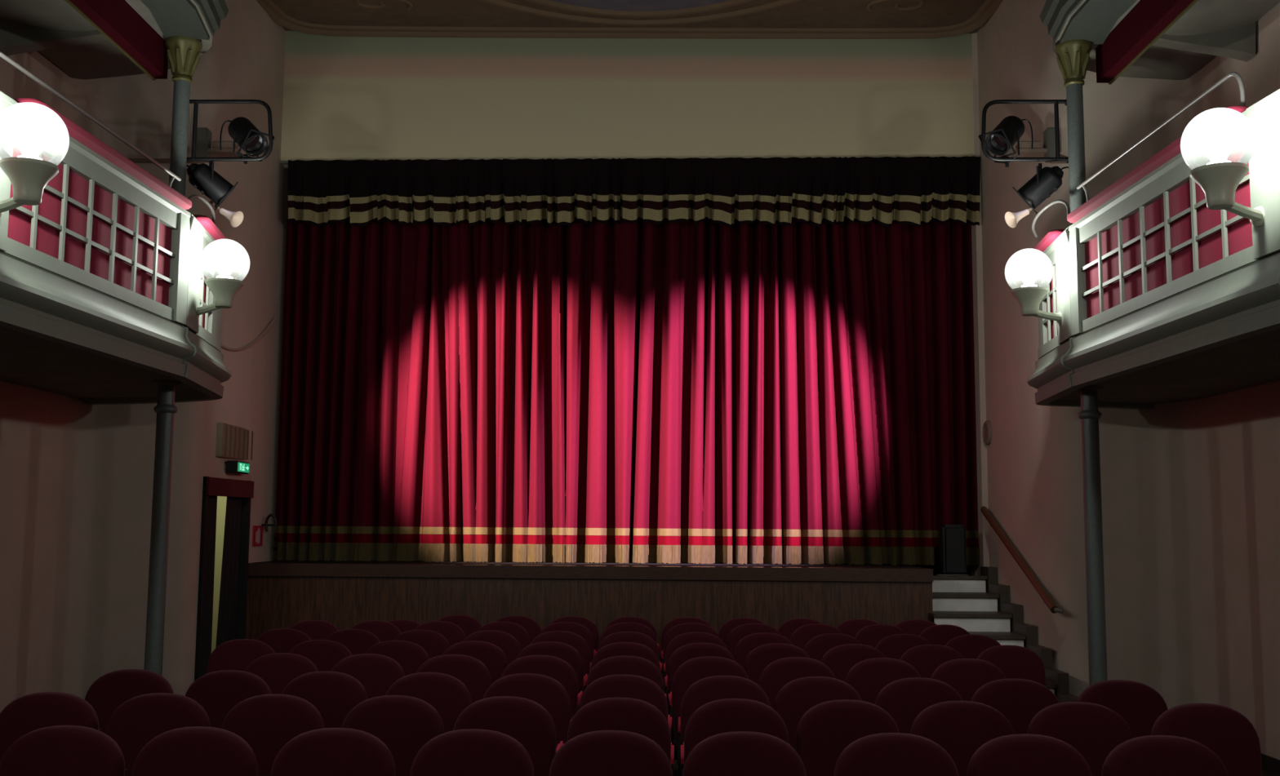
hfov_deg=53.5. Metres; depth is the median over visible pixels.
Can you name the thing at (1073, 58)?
column
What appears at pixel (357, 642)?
seat
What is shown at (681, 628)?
seat
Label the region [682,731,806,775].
seat
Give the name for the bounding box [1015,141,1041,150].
shelf
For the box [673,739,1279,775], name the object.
floor
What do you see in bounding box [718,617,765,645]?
seat
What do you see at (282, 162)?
trim
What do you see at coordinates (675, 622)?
seat
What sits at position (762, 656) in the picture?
seat
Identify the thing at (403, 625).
seat
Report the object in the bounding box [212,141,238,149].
shelf
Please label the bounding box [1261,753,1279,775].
baseboard
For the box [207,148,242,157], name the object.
shelf
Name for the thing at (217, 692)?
seat
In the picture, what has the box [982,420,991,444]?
bell
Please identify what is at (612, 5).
trim
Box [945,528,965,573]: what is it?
grille
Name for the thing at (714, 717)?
seat
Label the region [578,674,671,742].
seat
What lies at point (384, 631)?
seat
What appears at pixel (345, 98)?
wall
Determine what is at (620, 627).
seat
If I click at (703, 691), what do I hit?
seat
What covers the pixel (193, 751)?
seat
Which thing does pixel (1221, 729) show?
seat
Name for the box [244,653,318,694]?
seat
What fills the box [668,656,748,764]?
seat
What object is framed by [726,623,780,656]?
seat
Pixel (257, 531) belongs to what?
fire extinguisher sign
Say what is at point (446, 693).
seat
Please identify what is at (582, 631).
seat
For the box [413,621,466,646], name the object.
seat
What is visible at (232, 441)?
air vent
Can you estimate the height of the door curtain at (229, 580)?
1.940 m
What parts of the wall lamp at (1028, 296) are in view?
glass globe, bulb, arm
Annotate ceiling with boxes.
[271,0,986,33]
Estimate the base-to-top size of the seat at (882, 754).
0.900 m
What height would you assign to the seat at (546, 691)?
0.900 m
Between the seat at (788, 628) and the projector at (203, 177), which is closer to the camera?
the projector at (203, 177)
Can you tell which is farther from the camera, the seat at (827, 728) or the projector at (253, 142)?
the projector at (253, 142)
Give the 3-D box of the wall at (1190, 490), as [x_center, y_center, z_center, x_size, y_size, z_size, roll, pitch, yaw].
[4.424,-1.237,4.714,1.091,6.860,17.150,1,-6,-3]
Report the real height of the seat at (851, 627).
0.900 m
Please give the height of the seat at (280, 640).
0.900 m
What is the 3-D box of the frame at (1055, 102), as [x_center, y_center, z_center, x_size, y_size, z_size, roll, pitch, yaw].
[2.917,-1.938,9.554,0.707,0.487,0.060,0,-6,0]
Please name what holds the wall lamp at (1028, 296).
attached to the balcony at (1161, 295)
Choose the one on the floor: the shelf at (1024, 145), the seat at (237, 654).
the seat at (237, 654)
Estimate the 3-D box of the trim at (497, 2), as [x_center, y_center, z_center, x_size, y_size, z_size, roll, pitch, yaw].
[-0.055,-4.498,6.538,7.480,0.035,13.320,0,-6,0]
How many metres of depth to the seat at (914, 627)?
10.81 m
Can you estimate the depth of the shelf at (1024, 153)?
10.92 m
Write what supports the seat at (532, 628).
on the floor
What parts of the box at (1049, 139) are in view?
arm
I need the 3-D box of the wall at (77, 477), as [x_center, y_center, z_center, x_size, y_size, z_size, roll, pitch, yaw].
[-4.711,-1.177,5.814,1.038,6.860,19.232,0,-6,4]
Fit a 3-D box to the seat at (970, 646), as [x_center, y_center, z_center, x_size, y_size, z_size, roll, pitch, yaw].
[2.443,2.269,9.401,0.490,0.900,0.495,0,-6,2]
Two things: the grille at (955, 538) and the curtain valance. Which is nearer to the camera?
the grille at (955, 538)
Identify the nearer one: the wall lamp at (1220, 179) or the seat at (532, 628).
the wall lamp at (1220, 179)
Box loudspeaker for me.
[938,524,966,574]
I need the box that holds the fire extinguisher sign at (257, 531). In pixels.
[252,525,262,546]
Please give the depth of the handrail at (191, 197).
9.39 m
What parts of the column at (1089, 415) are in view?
plate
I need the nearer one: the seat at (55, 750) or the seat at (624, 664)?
the seat at (55, 750)
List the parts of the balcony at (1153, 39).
moulding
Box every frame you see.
[186,99,273,161]
[194,476,253,680]
[981,98,1068,163]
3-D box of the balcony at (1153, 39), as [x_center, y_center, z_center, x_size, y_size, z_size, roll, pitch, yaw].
[3.649,-3.689,3.652,1.480,1.450,13.495,0,-6,0]
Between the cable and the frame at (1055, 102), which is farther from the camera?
the cable
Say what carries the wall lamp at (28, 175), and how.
attached to the balcony at (103, 286)
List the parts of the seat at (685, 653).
panel, backrest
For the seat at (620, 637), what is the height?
0.900 m
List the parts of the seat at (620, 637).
backrest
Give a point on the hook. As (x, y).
(265, 525)
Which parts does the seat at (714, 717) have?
panel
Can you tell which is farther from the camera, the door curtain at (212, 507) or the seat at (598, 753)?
the door curtain at (212, 507)
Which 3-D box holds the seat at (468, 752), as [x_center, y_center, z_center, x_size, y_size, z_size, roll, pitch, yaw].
[-0.623,1.744,4.859,0.490,0.900,0.495,0,-6,1]
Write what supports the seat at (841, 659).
on the floor
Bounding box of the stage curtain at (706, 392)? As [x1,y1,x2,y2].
[273,198,979,565]
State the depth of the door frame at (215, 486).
11.70 m
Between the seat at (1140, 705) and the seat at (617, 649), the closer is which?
the seat at (1140, 705)
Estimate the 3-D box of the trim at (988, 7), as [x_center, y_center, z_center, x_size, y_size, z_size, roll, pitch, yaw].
[-0.161,-3.824,12.447,7.410,0.070,1.906,0,-6,0]
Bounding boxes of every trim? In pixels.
[256,0,1003,39]
[279,160,288,164]
[355,0,413,9]
[480,0,801,26]
[524,0,755,17]
[549,0,729,11]
[865,0,924,11]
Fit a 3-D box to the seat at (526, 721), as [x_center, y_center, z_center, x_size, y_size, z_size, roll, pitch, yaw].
[-0.605,1.848,5.798,0.490,0.900,0.495,0,-6,1]
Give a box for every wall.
[0,0,288,713]
[211,496,226,653]
[280,31,974,168]
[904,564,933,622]
[933,225,983,592]
[971,0,1279,759]
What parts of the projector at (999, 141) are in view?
gel frame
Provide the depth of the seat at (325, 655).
8.46 m
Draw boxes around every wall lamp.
[0,102,69,217]
[195,239,249,318]
[1004,248,1061,324]
[1180,107,1265,226]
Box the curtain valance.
[288,156,980,227]
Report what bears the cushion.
on the seat at (55, 750)
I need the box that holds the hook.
[261,514,277,532]
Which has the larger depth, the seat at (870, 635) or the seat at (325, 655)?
the seat at (870, 635)
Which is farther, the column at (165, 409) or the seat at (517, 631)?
the seat at (517, 631)
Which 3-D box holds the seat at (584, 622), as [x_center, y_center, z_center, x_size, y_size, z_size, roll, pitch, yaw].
[-0.579,2.435,11.077,0.490,0.900,0.495,0,-6,3]
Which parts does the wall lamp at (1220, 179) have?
glass globe, bulb, arm, wall plate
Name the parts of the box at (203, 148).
arm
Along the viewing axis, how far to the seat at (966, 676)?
7.49 m
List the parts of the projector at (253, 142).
gel frame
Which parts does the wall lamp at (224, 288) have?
arm, bulb, glass globe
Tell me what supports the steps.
on the floor
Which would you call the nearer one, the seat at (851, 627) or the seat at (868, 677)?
the seat at (868, 677)
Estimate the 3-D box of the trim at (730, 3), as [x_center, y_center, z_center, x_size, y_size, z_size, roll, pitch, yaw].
[-0.055,-4.493,6.537,6.400,0.045,12.860,0,-6,0]
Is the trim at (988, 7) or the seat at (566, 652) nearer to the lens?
the seat at (566, 652)
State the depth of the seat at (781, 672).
7.50 m
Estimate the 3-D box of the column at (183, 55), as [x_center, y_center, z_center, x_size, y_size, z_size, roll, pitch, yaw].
[-3.442,-1.414,9.437,0.264,2.390,0.264,0,-6,0]
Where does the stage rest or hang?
on the floor
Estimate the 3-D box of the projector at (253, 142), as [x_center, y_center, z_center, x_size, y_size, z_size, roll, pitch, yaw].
[-3.007,-1.878,9.644,0.440,0.367,0.234,-4,-8,34]
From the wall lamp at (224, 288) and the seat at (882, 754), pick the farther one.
the wall lamp at (224, 288)
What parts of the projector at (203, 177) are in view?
gel frame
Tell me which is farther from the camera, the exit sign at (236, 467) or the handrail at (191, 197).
the exit sign at (236, 467)
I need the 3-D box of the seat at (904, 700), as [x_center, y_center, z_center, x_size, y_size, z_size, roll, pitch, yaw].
[1.439,1.956,6.640,0.490,0.900,0.495,0,-6,2]
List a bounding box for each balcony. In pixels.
[0,0,228,80]
[0,91,231,404]
[1026,88,1279,409]
[1040,0,1279,84]
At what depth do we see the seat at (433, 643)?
9.35 m
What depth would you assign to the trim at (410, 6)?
12.71 m
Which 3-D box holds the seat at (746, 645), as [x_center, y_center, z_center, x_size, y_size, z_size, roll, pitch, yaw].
[0.921,2.264,9.440,0.490,0.900,0.495,0,-6,1]
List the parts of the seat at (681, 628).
panel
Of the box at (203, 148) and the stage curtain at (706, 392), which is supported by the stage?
the stage curtain at (706, 392)
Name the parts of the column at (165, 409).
plate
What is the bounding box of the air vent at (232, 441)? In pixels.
[215,422,253,460]
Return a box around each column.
[143,380,181,675]
[164,35,202,196]
[1054,39,1092,225]
[1077,385,1107,686]
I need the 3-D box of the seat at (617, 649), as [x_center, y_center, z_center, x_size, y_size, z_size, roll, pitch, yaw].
[-0.098,2.162,8.588,0.490,0.900,0.495,0,-6,1]
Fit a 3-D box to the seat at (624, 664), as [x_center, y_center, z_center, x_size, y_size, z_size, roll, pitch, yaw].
[-0.087,2.060,7.669,0.490,0.900,0.495,0,-6,1]
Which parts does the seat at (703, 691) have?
panel, backrest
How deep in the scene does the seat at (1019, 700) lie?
6.46 m
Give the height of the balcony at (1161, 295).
1.213 m
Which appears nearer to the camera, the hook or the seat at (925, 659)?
the seat at (925, 659)
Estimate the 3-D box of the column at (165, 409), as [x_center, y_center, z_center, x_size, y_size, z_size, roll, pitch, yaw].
[-3.466,1.294,9.136,0.200,2.700,0.200,0,-6,0]
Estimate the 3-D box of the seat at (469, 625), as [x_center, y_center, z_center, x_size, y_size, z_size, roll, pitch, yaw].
[-1.576,2.433,11.119,0.490,0.900,0.495,0,-6,2]
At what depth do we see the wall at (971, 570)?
13.06 m
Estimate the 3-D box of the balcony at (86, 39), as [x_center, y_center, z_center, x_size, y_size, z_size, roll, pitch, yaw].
[-3.870,-3.729,3.754,1.660,1.450,13.589,0,-6,0]
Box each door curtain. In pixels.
[200,495,217,676]
[215,497,242,648]
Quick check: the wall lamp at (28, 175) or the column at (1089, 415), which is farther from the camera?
the column at (1089, 415)
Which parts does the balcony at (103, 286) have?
red panel, lattice rail, padded rail, lattice rail, moulding, red panel, lattice rail, padded rail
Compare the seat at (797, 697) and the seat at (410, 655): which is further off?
the seat at (410, 655)
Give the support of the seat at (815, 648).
on the floor
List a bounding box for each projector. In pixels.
[186,161,238,209]
[219,116,274,164]
[977,115,1033,167]
[1012,163,1068,213]
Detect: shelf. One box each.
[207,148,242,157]
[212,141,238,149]
[1011,148,1047,157]
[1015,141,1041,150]
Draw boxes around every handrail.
[0,51,181,186]
[186,195,215,223]
[980,506,1063,613]
[1031,200,1070,237]
[1076,71,1245,201]
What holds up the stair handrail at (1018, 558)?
attached to the wall at (1190, 490)
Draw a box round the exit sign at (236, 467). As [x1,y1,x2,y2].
[225,460,249,474]
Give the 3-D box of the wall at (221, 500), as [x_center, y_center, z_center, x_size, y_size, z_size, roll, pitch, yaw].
[-5.265,1.455,11.600,1.191,2.900,5.451,-1,-7,14]
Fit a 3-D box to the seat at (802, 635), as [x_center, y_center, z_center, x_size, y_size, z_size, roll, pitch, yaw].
[1.440,2.372,10.383,0.490,0.900,0.495,0,-6,1]
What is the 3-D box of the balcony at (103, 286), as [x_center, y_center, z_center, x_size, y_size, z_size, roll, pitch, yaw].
[-3.886,-1.234,3.764,1.658,1.213,14.160,0,-6,0]
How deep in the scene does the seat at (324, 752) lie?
4.71 m
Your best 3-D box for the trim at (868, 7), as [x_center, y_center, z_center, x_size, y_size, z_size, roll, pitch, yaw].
[2.535,-3.818,12.610,0.562,0.044,0.327,0,-6,0]
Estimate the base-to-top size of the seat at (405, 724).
0.900 m
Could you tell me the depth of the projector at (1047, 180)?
9.52 m
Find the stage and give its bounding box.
[245,560,968,653]
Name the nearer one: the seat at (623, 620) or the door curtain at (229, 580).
the seat at (623, 620)
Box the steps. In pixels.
[928,566,1078,702]
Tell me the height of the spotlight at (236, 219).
0.251 m
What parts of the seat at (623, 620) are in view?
backrest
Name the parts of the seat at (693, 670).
panel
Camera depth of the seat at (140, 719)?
5.67 m
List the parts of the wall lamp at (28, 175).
arm, bulb, glass globe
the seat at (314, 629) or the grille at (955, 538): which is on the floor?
the seat at (314, 629)
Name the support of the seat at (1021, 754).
on the floor
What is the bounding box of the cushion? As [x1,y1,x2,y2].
[124,768,128,775]
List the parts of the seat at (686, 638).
panel, backrest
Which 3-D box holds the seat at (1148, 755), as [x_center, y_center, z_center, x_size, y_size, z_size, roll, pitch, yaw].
[1.945,1.757,4.824,0.490,0.900,0.495,0,-6,1]
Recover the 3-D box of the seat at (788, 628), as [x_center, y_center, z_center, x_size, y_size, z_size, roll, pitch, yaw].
[1.401,2.440,10.994,0.490,0.900,0.495,0,-6,3]
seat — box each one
[0,692,102,762]
[0,725,128,775]
[84,669,173,733]
[105,693,210,775]
[131,726,258,775]
[185,670,271,728]
[206,639,275,674]
[221,693,324,775]
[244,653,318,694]
[255,628,311,653]
[271,728,395,775]
[281,671,368,728]
[288,640,351,671]
[289,620,338,639]
[324,629,380,655]
[330,653,404,698]
[342,695,444,775]
[351,620,400,642]
[364,640,429,675]
[385,672,471,733]
[388,619,420,633]
[392,629,449,658]
[409,728,533,775]
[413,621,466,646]
[416,654,491,703]
[438,615,482,637]
[442,640,507,684]
[453,696,564,775]
[462,630,520,665]
[476,621,530,650]
[482,673,572,747]
[495,615,541,642]
[501,655,582,719]
[515,641,587,693]
[529,631,591,675]
[538,622,596,662]
[548,730,672,775]
[550,616,599,651]
[566,697,674,775]
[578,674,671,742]
[586,655,666,696]
[590,642,660,671]
[596,631,662,674]
[600,622,657,644]
[604,617,659,652]
[659,617,712,663]
[661,622,719,679]
[663,632,727,693]
[664,642,735,740]
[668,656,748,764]
[677,675,769,775]
[680,698,788,775]
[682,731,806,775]
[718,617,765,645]
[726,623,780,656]
[733,632,793,668]
[743,643,810,685]
[759,657,835,709]
[773,676,862,751]
[777,618,822,640]
[788,699,899,775]
[790,623,843,650]
[804,633,861,662]
[821,644,885,681]
[833,733,959,775]
[836,618,879,637]
[844,657,920,704]
[854,624,906,648]
[875,634,932,659]
[875,677,963,733]
[896,619,937,635]
[899,644,964,678]
[910,700,1014,775]
[919,624,970,645]
[931,658,1006,701]
[945,634,1000,658]
[966,733,1092,775]
[971,678,1059,734]
[977,644,1045,686]
[1026,702,1133,775]
[1076,680,1168,738]
[1101,735,1228,775]
[1151,702,1263,775]
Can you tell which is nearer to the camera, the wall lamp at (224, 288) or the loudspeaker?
the wall lamp at (224, 288)
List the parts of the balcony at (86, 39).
moulding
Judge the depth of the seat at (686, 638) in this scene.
9.30 m
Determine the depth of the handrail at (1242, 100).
7.50 m
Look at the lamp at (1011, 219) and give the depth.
9.66 m
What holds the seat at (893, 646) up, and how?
on the floor
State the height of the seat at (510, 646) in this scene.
0.900 m
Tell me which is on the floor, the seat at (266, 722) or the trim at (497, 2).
the seat at (266, 722)
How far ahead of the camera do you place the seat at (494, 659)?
8.45 m
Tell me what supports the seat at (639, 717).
on the floor
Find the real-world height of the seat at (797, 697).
0.900 m
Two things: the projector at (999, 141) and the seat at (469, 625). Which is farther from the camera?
the seat at (469, 625)
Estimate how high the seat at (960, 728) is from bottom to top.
0.900 m
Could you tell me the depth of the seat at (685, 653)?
8.43 m
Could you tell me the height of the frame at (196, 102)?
0.489 m
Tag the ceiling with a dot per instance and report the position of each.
(803, 14)
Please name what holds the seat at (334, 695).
on the floor
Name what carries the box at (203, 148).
attached to the wall at (77, 477)
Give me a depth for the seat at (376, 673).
7.53 m
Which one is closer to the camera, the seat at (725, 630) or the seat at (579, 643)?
the seat at (579, 643)
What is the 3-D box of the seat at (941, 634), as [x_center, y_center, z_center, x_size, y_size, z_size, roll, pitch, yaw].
[2.466,2.378,10.380,0.490,0.900,0.495,0,-6,0]
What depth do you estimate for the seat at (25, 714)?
5.69 m
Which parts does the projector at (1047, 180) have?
gel frame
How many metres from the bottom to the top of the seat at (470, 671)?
0.900 m
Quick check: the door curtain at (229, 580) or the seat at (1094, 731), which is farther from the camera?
the door curtain at (229, 580)
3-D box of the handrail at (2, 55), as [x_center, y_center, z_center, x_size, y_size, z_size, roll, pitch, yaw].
[-3.240,-1.458,7.543,0.051,0.272,2.493,0,-6,2]
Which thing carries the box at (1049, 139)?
attached to the wall at (1190, 490)
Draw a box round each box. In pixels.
[128,127,242,163]
[1011,127,1066,163]
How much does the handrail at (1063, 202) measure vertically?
0.228 m
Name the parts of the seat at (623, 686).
backrest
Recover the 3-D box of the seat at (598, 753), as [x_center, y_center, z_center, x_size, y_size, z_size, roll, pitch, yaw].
[-0.108,1.746,4.852,0.490,0.900,0.495,0,-6,1]
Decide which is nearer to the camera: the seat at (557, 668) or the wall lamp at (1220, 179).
the wall lamp at (1220, 179)
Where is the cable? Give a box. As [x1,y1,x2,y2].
[221,317,276,351]
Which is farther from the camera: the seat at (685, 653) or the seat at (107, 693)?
the seat at (685, 653)
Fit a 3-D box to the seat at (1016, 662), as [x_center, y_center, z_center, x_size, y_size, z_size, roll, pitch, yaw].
[2.451,2.176,8.557,0.490,0.900,0.495,0,-6,0]
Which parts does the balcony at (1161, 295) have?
padded rail, lattice rail, lattice rail, red panel, moulding, padded rail, lattice rail, lattice rail, red panel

